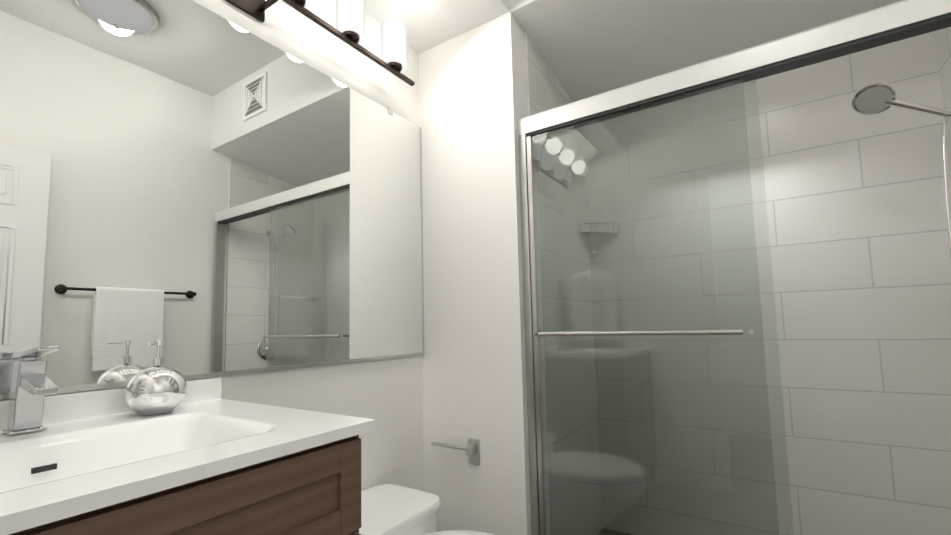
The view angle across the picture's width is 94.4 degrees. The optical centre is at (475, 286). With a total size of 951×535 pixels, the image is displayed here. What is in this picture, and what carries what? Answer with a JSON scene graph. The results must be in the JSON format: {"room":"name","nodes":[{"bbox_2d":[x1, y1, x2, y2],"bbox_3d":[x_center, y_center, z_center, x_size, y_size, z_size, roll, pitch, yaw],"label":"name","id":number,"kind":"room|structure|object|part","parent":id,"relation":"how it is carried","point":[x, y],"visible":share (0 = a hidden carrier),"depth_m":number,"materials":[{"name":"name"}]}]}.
{"room":"bathroom","nodes":[
{"label":"bathroom","id":0,"kind":"room"},
{"bbox_2d":[193,0,419,126],"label":"wall","id":1,"kind":"structure","parent":0,"point":[284,27],"depth_m":1.62,"materials":[{"name":"white paint"}]},
{"bbox_2d":[0,0,423,399],"bbox_3d":[-0.690,-0.272,1.297,0.010,1.046,1.646,-5,-6,33],"label":"mirror","id":2,"kind":"object","parent":1,"relation":"attached to","point":[200,191],"visible":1,"depth_m":1.18,"materials":[{"name":"clear glass"}]},
{"bbox_2d":[225,0,414,85],"bbox_3d":[-0.652,-0.967,1.321,0.142,0.240,1.350,-5,-6,33],"label":"sconce","id":3,"kind":"object","parent":1,"relation":"attached to","point":[349,29],"visible":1,"depth_m":1.57,"materials":[{"name":"brown metal"}]},
{"bbox_2d":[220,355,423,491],"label":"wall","id":4,"kind":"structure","parent":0,"point":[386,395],"depth_m":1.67,"materials":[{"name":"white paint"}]},
{"bbox_2d":[419,12,531,534],"bbox_3d":[0.176,-0.093,2.284,0.607,2.750,0.970,-5,-6,33],"label":"wall","id":5,"kind":"structure","parent":0,"point":[472,97],"depth_m":1.82,"materials":[{"name":"white paint"}]},
{"bbox_2d":[431,438,479,464],"bbox_3d":[-0.084,0.663,1.790,0.211,0.096,0.047,-5,-6,33],"label":"toilet paper holder","id":6,"kind":"object","parent":5,"relation":"attached to","point":[472,449],"visible":1,"depth_m":1.75,"materials":[{"name":"silver metal"}]},
{"bbox_2d":[524,32,572,115],"bbox_3d":[0.439,0.075,2.098,0.012,2.310,0.717,-5,-6,33],"label":"shower wall tile","id":7,"kind":"structure","parent":5,"relation":"attached to","point":[545,90],"depth_m":1.98,"materials":[{"name":"white tile"}]},
{"bbox_2d":[518,0,950,534],"bbox_3d":[0.793,0.168,1.333,1.422,1.814,0.103,-5,-6,33],"label":"shower door frame","id":8,"kind":"object","parent":5,"relation":"attached to","point":[654,394],"visible":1,"depth_m":1.46,"materials":[{"name":"clear glass"}]},
{"bbox_3d":[-0.311,1.145,-0.043,2.150,0.100,3.300,-5,-6,33],"label":"floor","id":9,"kind":"structure","parent":0,"visible":0},
{"bbox_2d":[0,377,374,534],"bbox_3d":[-0.645,0.683,0.676,0.629,0.962,0.775,-5,-6,33],"label":"bathroom vanity","id":10,"kind":"object","parent":9,"relation":"on","point":[202,458],"visible":0.96,"depth_m":0.75,"materials":[{"name":"white stone"}]},
{"bbox_2d":[2,346,59,434],"bbox_3d":[-0.822,0.192,0.822,0.146,0.162,0.052,-5,-6,33],"label":"faucet","id":11,"kind":"object","parent":10,"relation":"on","point":[32,384],"visible":1,"depth_m":0.82,"materials":[{"name":"silver metal"}]},
{"bbox_2d":[125,340,186,414],"bbox_3d":[-0.730,0.204,1.012,0.116,0.165,0.116,-5,-6,33],"label":"soap dispenser","id":12,"kind":"object","parent":10,"relation":"on","point":[156,388],"visible":1,"depth_m":0.97,"materials":[{"name":"silver metal"}]},
{"bbox_2d":[359,484,494,534],"bbox_3d":[-0.130,0.953,1.276,0.783,0.505,0.420,-5,-6,33],"label":"toilet","id":13,"kind":"object","parent":9,"relation":"on","point":[389,509],"visible":0.69,"depth_m":1.42,"materials":[{"name":"white ceramic"}]},
{"bbox_3d":[0.770,-0.313,-0.064,0.120,2.750,4.270,-5,-6,33],"label":"wall","id":14,"kind":"structure","parent":0,"visible":0},
{"bbox_2d":[934,27,950,167],"bbox_3d":[1.620,-0.020,1.332,0.012,2.310,0.717,-5,-6,33],"label":"shower wall tile","id":15,"kind":"structure","parent":14,"relation":"attached to","point":[943,42],"depth_m":1.65,"materials":[{"name":"white tile"}]},
{"bbox_2d":[852,83,950,261],"bbox_3d":[1.452,-0.188,1.402,0.324,0.995,0.170,-5,-6,33],"label":"shower head","id":16,"kind":"object","parent":15,"relation":"attached to","point":[874,98],"visible":1,"depth_m":1.44},
{"bbox_3d":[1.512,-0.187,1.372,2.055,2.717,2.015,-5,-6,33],"label":"shower hose cord","id":17,"kind":"part","parent":16,"relation":"part of","materials":[{"name":"silver metal"}]},
{"bbox_3d":[1.256,-0.126,2.084,1.423,2.770,0.128,-5,-6,33],"label":"wall","id":18,"kind":"structure","parent":0,"visible":0},
{"bbox_2d":[756,31,950,534],"bbox_3d":[1.224,0.101,2.005,1.399,2.205,0.012,-5,-6,33],"label":"shower wall tile","id":19,"kind":"structure","parent":18,"relation":"attached to","point":[860,259],"depth_m":1.78,"materials":[{"name":"white tile"}]},
{"bbox_3d":[-0.146,-1.668,0.561,2.150,0.100,4.390,-5,-6,33],"label":"ceiling","id":20,"kind":"structure","parent":0,"visible":0},
{"bbox_2d":[365,0,509,53],"bbox_3d":[-0.517,-1.352,1.260,0.487,0.390,1.650,-5,-6,33],"label":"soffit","id":21,"kind":"structure","parent":20,"relation":"attached to","point":[429,24],"depth_m":1.81,"materials":[{"name":"white paint"}]},
{"bbox_2d":[510,0,901,101],"bbox_3d":[0.965,-1.278,1.777,1.423,0.515,0.842,-5,-6,33],"label":"soffit","id":22,"kind":"structure","parent":20,"relation":"attached to","point":[588,48],"depth_m":1.85,"materials":[{"name":"white paint"}]}
]}

